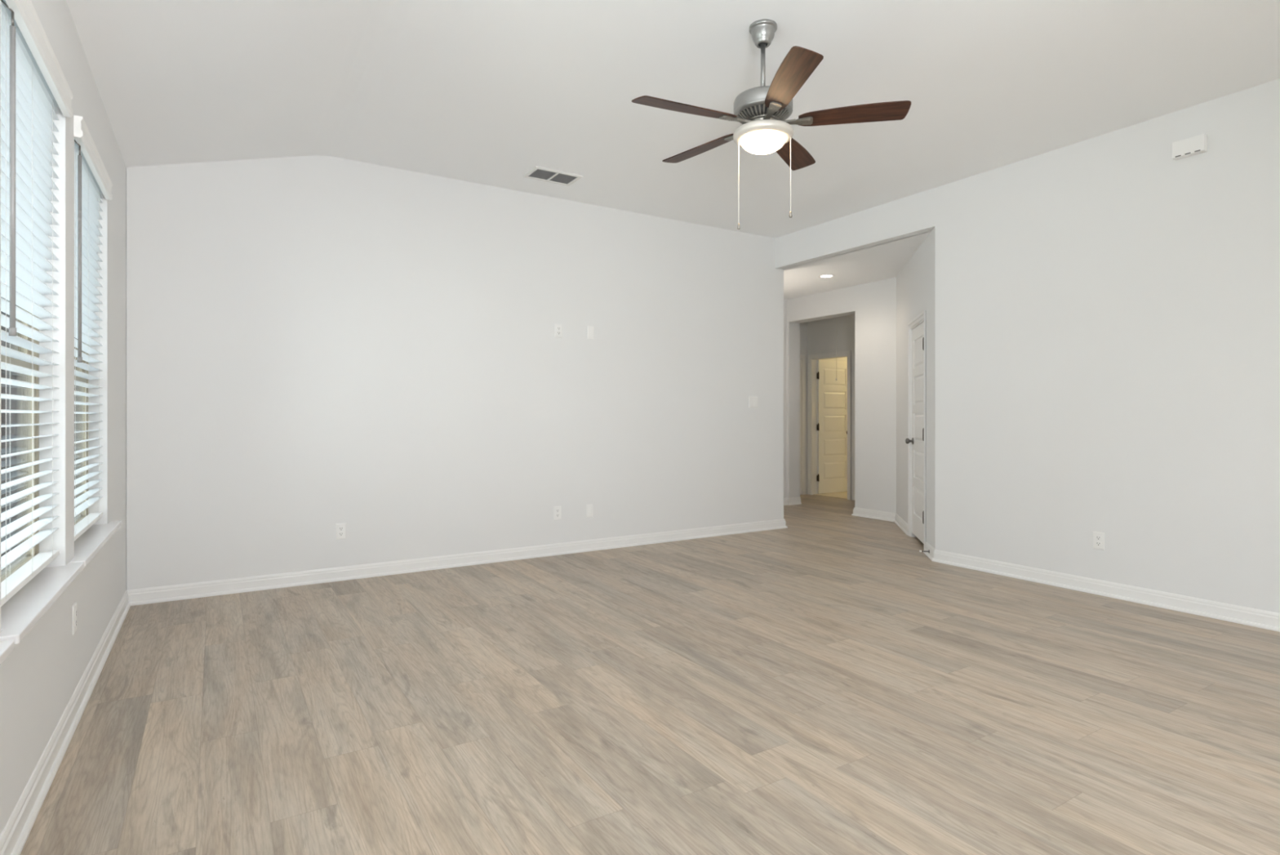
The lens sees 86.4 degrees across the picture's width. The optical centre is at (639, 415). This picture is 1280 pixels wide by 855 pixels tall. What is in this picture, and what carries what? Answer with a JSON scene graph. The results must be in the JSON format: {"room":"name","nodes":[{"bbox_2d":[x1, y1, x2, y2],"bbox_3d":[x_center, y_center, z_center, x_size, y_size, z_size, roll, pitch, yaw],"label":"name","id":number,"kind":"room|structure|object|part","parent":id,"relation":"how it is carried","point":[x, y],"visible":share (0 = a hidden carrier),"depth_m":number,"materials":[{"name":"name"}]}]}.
{"room":"empty living room","nodes":[
{"label":"empty living room","id":0,"kind":"room"},
{"bbox_2d":[0,0,125,835],"bbox_3d":[-0.938,-0.422,0.499,0.115,3.220,9.040,0,0,-32],"label":"wall","id":1,"kind":"structure","parent":0,"point":[39,677],"depth_m":2.60,"materials":[{"name":"white paint"}]},
{"bbox_2d":[0,639,14,664],"bbox_3d":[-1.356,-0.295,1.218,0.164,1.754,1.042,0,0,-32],"label":"windowsill","id":2,"kind":"structure","parent":1,"relation":"in","point":[6,646],"depth_m":1.65,"materials":[{"name":"beige plastic"}]},
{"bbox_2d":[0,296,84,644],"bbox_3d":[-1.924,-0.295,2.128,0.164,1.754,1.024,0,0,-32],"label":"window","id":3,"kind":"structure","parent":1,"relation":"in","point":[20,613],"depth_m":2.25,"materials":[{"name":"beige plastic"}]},
{"bbox_3d":[-1.994,-0.649,2.103,0.006,0.943,0.798,0,0,-32],"label":"glass pane","id":4,"kind":"part","parent":3,"relation":"part of","materials":[{"name":"clear glass"}]},
{"bbox_3d":[-1.979,0.171,2.113,0.006,0.673,0.798,0,0,-32],"label":"glass pane","id":5,"kind":"part","parent":3,"relation":"part of","materials":[{"name":"clear glass"}]},
{"bbox_3d":[-1.979,0.171,2.113,0.017,0.725,0.850,0,0,-32],"label":"sash","id":6,"kind":"part","parent":3,"relation":"part of","materials":[{"name":"beige plastic"}]},
{"bbox_3d":[-1.994,-0.649,2.103,0.017,0.995,0.850,0,0,-32],"label":"sash","id":7,"kind":"part","parent":3,"relation":"part of","materials":[{"name":"beige plastic"}]},
{"bbox_2d":[0,0,73,606],"bbox_3d":[-1.911,-0.335,2.124,0.099,1.706,0.937,0,0,-32],"label":"window blind","id":8,"kind":"object","parent":3,"relation":"attached to","point":[34,86],"visible":1,"depth_m":2.13,"materials":[{"name":"white plastic"}]},
{"bbox_3d":[-1.750,-0.308,1.880,0.001,1.628,0.001,0,0,-32],"label":"ladder cord","id":9,"kind":"part","parent":8,"relation":"part of","materials":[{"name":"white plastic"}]},
{"bbox_3d":[-1.963,-0.308,2.123,0.001,1.628,0.001,0,0,-32],"label":"ladder cord","id":10,"kind":"part","parent":8,"relation":"part of","materials":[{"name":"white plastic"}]},
{"bbox_3d":[-1.941,0.506,2.136,0.052,0.020,0.884,0,0,-32],"label":"rail","id":11,"kind":"part","parent":8,"relation":"part of","materials":[{"name":"white plastic"}]},
{"bbox_3d":[-1.919,-0.308,2.150,0.001,1.628,0.001,0,0,-32],"label":"ladder cord","id":12,"kind":"part","parent":8,"relation":"part of","materials":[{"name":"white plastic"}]},
{"bbox_3d":[-2.132,-0.308,2.393,0.001,1.628,0.001,0,0,-32],"label":"ladder cord","id":13,"kind":"part","parent":8,"relation":"part of","materials":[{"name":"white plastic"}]},
{"bbox_3d":[-2.087,-0.308,2.420,0.001,1.628,0.001,0,0,-32],"label":"ladder cord","id":14,"kind":"part","parent":8,"relation":"part of","materials":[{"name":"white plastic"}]},
{"bbox_3d":[-1.908,0.570,2.138,0.126,0.024,1.024,0,0,-32],"label":"sill","id":15,"kind":"part","parent":3,"relation":"part of","materials":[{"name":"white stone"}]},
{"bbox_2d":[0,590,130,854],"bbox_3d":[-0.874,1.140,0.529,0.026,0.096,8.823,0,0,-32],"label":"baseboard","id":16,"kind":"structure","parent":1,"relation":"attached to","point":[13,837],"depth_m":2.32,"materials":[{"name":"white paint"}]},
{"bbox_2d":[72,601,76,635],"bbox_3d":[-2.237,0.801,2.696,0.008,0.115,0.070,0,0,-32],"label":"wall outlet","id":17,"kind":"object","parent":1,"relation":"attached to","point":[74,606],"visible":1,"depth_m":2.68,"materials":[{"name":"white plastic"}]},
{"bbox_2d":[69,337,121,566],"bbox_3d":[-2.520,-0.295,3.084,0.164,1.754,1.189,0,0,-32],"label":"window","id":18,"kind":"structure","parent":1,"relation":"in","point":[90,542],"depth_m":3.30,"materials":[{"name":"beige plastic"}]},
{"bbox_3d":[-2.589,-0.649,3.057,0.006,0.943,0.870,0,0,-32],"label":"glass pane","id":19,"kind":"part","parent":18,"relation":"part of","materials":[{"name":"clear glass"}]},
{"bbox_3d":[-2.574,0.171,3.067,0.006,0.673,0.870,0,0,-32],"label":"glass pane","id":20,"kind":"part","parent":18,"relation":"part of","materials":[{"name":"clear glass"}]},
{"bbox_3d":[-2.574,0.171,3.067,0.017,0.725,0.922,0,0,-32],"label":"sash","id":21,"kind":"part","parent":18,"relation":"part of","materials":[{"name":"beige plastic"}]},
{"bbox_2d":[73,115,112,540],"bbox_3d":[-2.515,-0.335,3.094,0.099,1.706,0.972,0,0,-32],"label":"window blind","id":22,"kind":"object","parent":18,"relation":"attached to","point":[92,180],"visible":0.65,"depth_m":3.10,"materials":[{"name":"white plastic"}]},
{"bbox_3d":[-2.332,-0.308,2.812,0.001,1.628,0.001,0,0,-32],"label":"ladder cord","id":23,"kind":"part","parent":22,"relation":"part of","materials":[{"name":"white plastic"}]},
{"bbox_3d":[-2.514,-0.308,3.104,0.001,1.628,0.001,0,0,-32],"label":"ladder cord","id":24,"kind":"part","parent":22,"relation":"part of","materials":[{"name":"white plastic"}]},
{"bbox_3d":[-2.536,0.506,3.090,0.052,0.020,0.956,0,0,-32],"label":"rail","id":25,"kind":"part","parent":22,"relation":"part of","materials":[{"name":"white plastic"}]},
{"bbox_3d":[-2.504,0.570,3.094,0.126,0.024,1.189,0,0,-32],"label":"sill","id":26,"kind":"part","parent":18,"relation":"part of","materials":[{"name":"white stone"}]},
{"bbox_2d":[125,155,783,590],"bbox_3d":[-0.876,-0.422,5.795,5.597,3.220,0.115,0,0,-32],"label":"wall","id":27,"kind":"structure","parent":0,"point":[314,344],"depth_m":5.22,"materials":[{"name":"white paint"}]},
{"bbox_2d":[335,522,346,539],"bbox_3d":[-2.161,0.835,4.922,0.070,0.115,0.008,0,0,-32],"label":"wall outlet","id":28,"kind":"object","parent":27,"relation":"attached to","point":[340,528],"visible":1,"depth_m":4.92,"materials":[{"name":"white plastic"}]},
{"bbox_2d":[126,518,787,605],"bbox_3d":[-0.858,1.140,5.791,5.623,0.096,0.141,0,0,-32],"label":"baseboard","id":29,"kind":"structure","parent":27,"relation":"attached to","point":[233,585],"depth_m":5.19,"materials":[{"name":"white paint"}]},
{"bbox_2d":[553,506,561,519],"bbox_3d":[-0.706,0.832,5.830,0.070,0.115,0.008,0,0,-32],"label":"wall outlet","id":30,"kind":"object","parent":27,"relation":"attached to","point":[557,509],"visible":1,"depth_m":5.83,"materials":[{"name":"white plastic"}]},
{"bbox_2d":[555,324,562,337],"bbox_3d":[-0.697,-0.727,5.836,0.070,0.115,0.008,0,0,-32],"label":"wall outlet","id":31,"kind":"object","parent":27,"relation":"attached to","point":[558,327],"visible":1,"depth_m":5.83,"materials":[{"name":"white plastic"}]},
{"bbox_2d":[586,503,592,517],"bbox_3d":[-0.444,0.836,5.994,0.062,0.112,0.007,0,0,-32],"label":"cable plate","id":32,"kind":"object","parent":27,"relation":"attached to","point":[588,507],"visible":1,"depth_m":5.99,"materials":[{"name":"white plastic"}]},
{"bbox_2d":[587,325,593,338],"bbox_3d":[-0.434,-0.733,6.000,0.062,0.112,0.007,0,0,-32],"label":"cable plate","id":33,"kind":"object","parent":27,"relation":"attached to","point":[590,329],"visible":1,"depth_m":6.00,"materials":[{"name":"white plastic"}]},
{"bbox_2d":[748,395,757,408],"bbox_3d":[1.165,-0.139,6.996,0.120,0.118,0.010,0,0,-32],"label":"light switch","id":34,"kind":"object","parent":27,"relation":"attached to","point":[753,400],"visible":1,"depth_m":6.99,"materials":[{"name":"white plastic"}]},
{"bbox_2d":[20,491,1279,854],"bbox_3d":[2.865,1.245,4.145,10.350,0.126,11.200,0,0,-32],"label":"floor","id":35,"kind":"structure","parent":0,"point":[820,683],"depth_m":2.70,"materials":[{"name":"brown wood"}]},
{"bbox_2d":[66,0,1279,299],"bbox_3d":[2.850,-1.819,4.136,10.385,0.586,11.200,0,0,-32],"label":"ceiling","id":36,"kind":"structure","parent":0,"point":[487,92],"depth_m":3.76,"materials":[{"name":"white paint"}]},
{"bbox_2d":[522,165,582,186],"bbox_3d":[-0.676,-1.856,5.285,0.396,0.012,0.252,0,0,-32],"label":"ceiling vent","id":37,"kind":"object","parent":36,"relation":"in","point":[539,173],"visible":1,"depth_m":5.28,"materials":[{"name":"white metal"}]},
{"bbox_3d":[-0.751,-1.856,5.239,0.160,0.009,0.188,0,0,-32],"label":"louver panel","id":38,"kind":"part","parent":37,"relation":"part of","materials":[{"name":"grey metal"}]},
{"bbox_3d":[-0.601,-1.856,5.332,0.160,0.009,0.188,0,0,-32],"label":"louver panel","id":39,"kind":"part","parent":37,"relation":"part of","materials":[{"name":"grey metal"}]},
{"bbox_2d":[631,18,911,229],"bbox_3d":[0.557,-1.381,3.278,1.262,0.962,1.261,0,0,-32],"label":"ceiling fan","id":40,"kind":"object","parent":36,"relation":"hanging from","point":[762,111],"visible":1,"depth_m":3.17,"materials":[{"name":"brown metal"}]},
{"bbox_3d":[0.209,-1.399,3.104,0.496,0.006,0.137,0,12,-23],"label":"blade","id":41,"kind":"part","parent":40,"relation":"part of","materials":[{"name":"brown wood"}]},
{"bbox_3d":[0.320,-1.399,3.577,0.137,0.006,0.496,-16,10,-40],"label":"blade","id":42,"kind":"part","parent":40,"relation":"part of","materials":[{"name":"brown wood"}]},
{"bbox_3d":[0.492,-1.393,3.223,0.092,0.010,0.032,0,12,-23],"label":"arm","id":43,"kind":"part","parent":40,"relation":"part of","materials":[{"name":"silver metal"}]},
{"bbox_3d":[0.590,-1.295,3.264,0.212,0.064,0.212,0,0,-32],"label":"lamp shade","id":44,"kind":"part","parent":40,"relation":"part of","materials":[{"name":"white glass"}]},
{"bbox_3d":[0.599,-1.393,3.158,0.032,0.010,0.092,12,-1,-5],"label":"arm","id":45,"kind":"part","parent":40,"relation":"part of","materials":[{"name":"silver metal"}]},
{"bbox_3d":[0.693,-1.393,3.240,0.092,0.010,0.032,0,-12,13],"label":"arm","id":46,"kind":"part","parent":40,"relation":"part of","materials":[{"name":"silver metal"}]},
{"bbox_3d":[0.718,-1.167,3.244,0.004,0.399,0.004,0,0,-32],"label":"pull chain","id":47,"kind":"part","parent":40,"relation":"part of","materials":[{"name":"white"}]},
{"bbox_3d":[0.624,-1.399,2.852,0.137,0.006,0.496,12,-1,-5],"label":"blade","id":48,"kind":"part","parent":40,"relation":"part of","materials":[{"name":"brown wood"}]},
{"bbox_3d":[0.804,-1.399,3.617,0.137,0.006,0.496,-14,-7,30],"label":"blade","id":49,"kind":"part","parent":40,"relation":"part of","materials":[{"name":"brown wood"}]},
{"bbox_3d":[0.992,-1.399,3.169,0.496,0.006,0.137,0,-12,13],"label":"blade","id":50,"kind":"part","parent":40,"relation":"part of","materials":[{"name":"brown wood"}]},
{"bbox_2d":[818,274,835,277],"bbox_3d":[2.068,-1.545,7.549,0.176,0.006,0.176,0,0,-32],"label":"recessed light","id":51,"kind":"object","parent":36,"relation":"in","point":[823,275],"visible":1,"depth_m":7.54,"materials":[{"name":"white plastic"}]},
{"bbox_2d":[783,298,786,497],"bbox_3d":[1.054,-0.237,8.580,2.071,2.850,0.100,0,0,-32],"label":"wall","id":52,"kind":"structure","parent":0,"point":[784,300],"depth_m":9.07,"materials":[{"name":"white paint"}]},
{"bbox_2d":[783,497,801,505],"bbox_3d":[1.652,1.140,8.858,1.181,0.096,0.063,0,0,-32],"label":"baseboard","id":53,"kind":"structure","parent":52,"relation":"attached to","point":[792,500],"depth_m":9.07,"materials":[{"name":"white paint"}]},
{"bbox_2d":[800,321,847,494],"bbox_3d":[3.016,-0.237,10.686,3.070,2.850,0.100,0,0,-32],"label":"wall","id":54,"kind":"structure","parent":0,"point":[803,326],"depth_m":10.32,"materials":[{"name":"white paint"}]},
{"bbox_2d":[800,359,801,493],"bbox_3d":[2.141,0.163,10.076,0.694,2.030,0.008,0,0,-32],"label":"door","id":55,"kind":"structure","parent":54,"relation":"in","point":[800,359],"depth_m":10.25,"materials":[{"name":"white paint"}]},
{"bbox_2d":[800,354,805,494],"bbox_3d":[2.143,0.135,10.074,0.824,2.107,0.017,0,0,-32],"label":"door frame","id":56,"kind":"structure","parent":54,"relation":"attached to","point":[802,357],"depth_m":10.27,"materials":[{"name":"white paint"}]},
{"bbox_2d":[816,360,847,493],"bbox_3d":[2.967,0.166,10.461,0.740,2.020,0.177,0,0,-32],"label":"door","id":57,"kind":"structure","parent":54,"relation":"in","point":[832,393],"depth_m":10.42,"materials":[{"name":"white paint"}]},
{"bbox_2d":[807,314,854,500],"bbox_3d":[3.227,-0.237,9.333,0.115,2.850,2.420,0,0,-32],"label":"wall","id":58,"kind":"structure","parent":0,"point":[837,334],"depth_m":9.81,"materials":[{"name":"white paint"}]},
{"bbox_2d":[807,350,851,499],"bbox_3d":[2.808,0.135,9.988,0.130,2.107,0.819,0,0,-32],"label":"door frame","id":59,"kind":"structure","parent":58,"relation":"attached to","point":[812,359],"depth_m":10.25,"materials":[{"name":"white paint"}]},
{"bbox_2d":[786,277,896,512],"bbox_3d":[2.300,-0.237,8.737,0.210,2.850,2.670,0,0,-32],"label":"wall","id":60,"kind":"structure","parent":0,"point":[873,304],"depth_m":7.98,"materials":[{"name":"white paint"}]},
{"bbox_2d":[851,506,907,535],"bbox_3d":[2.732,1.140,7.510,0.297,0.096,1.484,0,0,-5],"label":"baseboard","id":61,"kind":"structure","parent":60,"relation":"attached to","point":[901,523],"depth_m":7.76,"materials":[{"name":"white paint"}]},
{"bbox_2d":[896,226,935,549],"bbox_3d":[2.700,-0.237,6.593,0.115,2.850,2.128,0,0,13],"label":"wall","id":62,"kind":"structure","parent":0,"point":[916,282],"depth_m":6.41,"materials":[{"name":"white paint"}]},
{"bbox_2d":[905,321,924,543],"bbox_3d":[2.609,0.152,6.332,0.177,1.987,0.702,0,0,13],"label":"door","id":63,"kind":"structure","parent":62,"relation":"in","point":[917,333],"depth_m":6.38,"materials":[{"name":"white paint"}]},
{"bbox_3d":[2.620,0.246,6.625,0.071,0.066,0.066,0,0,13],"label":"knob","id":64,"kind":"part","parent":63,"relation":"part of","materials":[{"name":"silver metal"}]},
{"bbox_2d":[907,310,926,549],"bbox_3d":[2.633,0.135,6.333,0.130,2.107,0.844,0,0,13],"label":"door frame","id":65,"kind":"structure","parent":62,"relation":"attached to","point":[921,317],"depth_m":6.68,"materials":[{"name":"white paint"}]},
{"bbox_2d":[774,79,1279,613],"bbox_3d":[3.831,-0.422,3.406,0.118,3.220,8.923,0,0,-32],"label":"wall","id":66,"kind":"structure","parent":0,"point":[1108,305],"depth_m":4.46,"materials":[{"name":"white paint"}]},
{"bbox_2d":[1093,531,1104,550],"bbox_3d":[3.054,0.832,4.534,0.008,0.115,0.070,0,0,-32],"label":"wall outlet","id":67,"kind":"object","parent":66,"relation":"attached to","point":[1098,537],"visible":1,"depth_m":4.53,"materials":[{"name":"white plastic"}]},
{"bbox_2d":[1095,535,1101,539],"bbox_3d":[3.052,0.812,4.532,0.003,0.027,0.033,0,0,-32],"label":"receptacle","id":68,"kind":"object","parent":67,"relation":"attached to","point":[1097,537],"depth_m":4.53,"materials":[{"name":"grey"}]},
{"bbox_2d":[1095,541,1101,546],"bbox_3d":[3.052,0.852,4.532,0.003,0.027,0.033,0,0,-32],"label":"receptacle","id":69,"kind":"object","parent":67,"relation":"attached to","point":[1097,543],"depth_m":4.53,"materials":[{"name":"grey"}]},
{"bbox_2d":[923,541,1279,631],"bbox_3d":[4.276,1.140,2.801,0.284,0.096,7.228,0,0,-32],"label":"baseboard","id":70,"kind":"structure","parent":66,"relation":"attached to","point":[1251,616],"depth_m":4.42,"materials":[{"name":"white paint"}]},
{"bbox_2d":[1172,133,1207,159],"bbox_3d":[3.301,-1.611,4.089,0.060,0.098,0.160,0,0,-32],"label":"door chime","id":71,"kind":"object","parent":66,"relation":"attached to","point":[1197,144],"visible":1,"depth_m":4.07,"materials":[{"name":"white plastic"}]}
]}

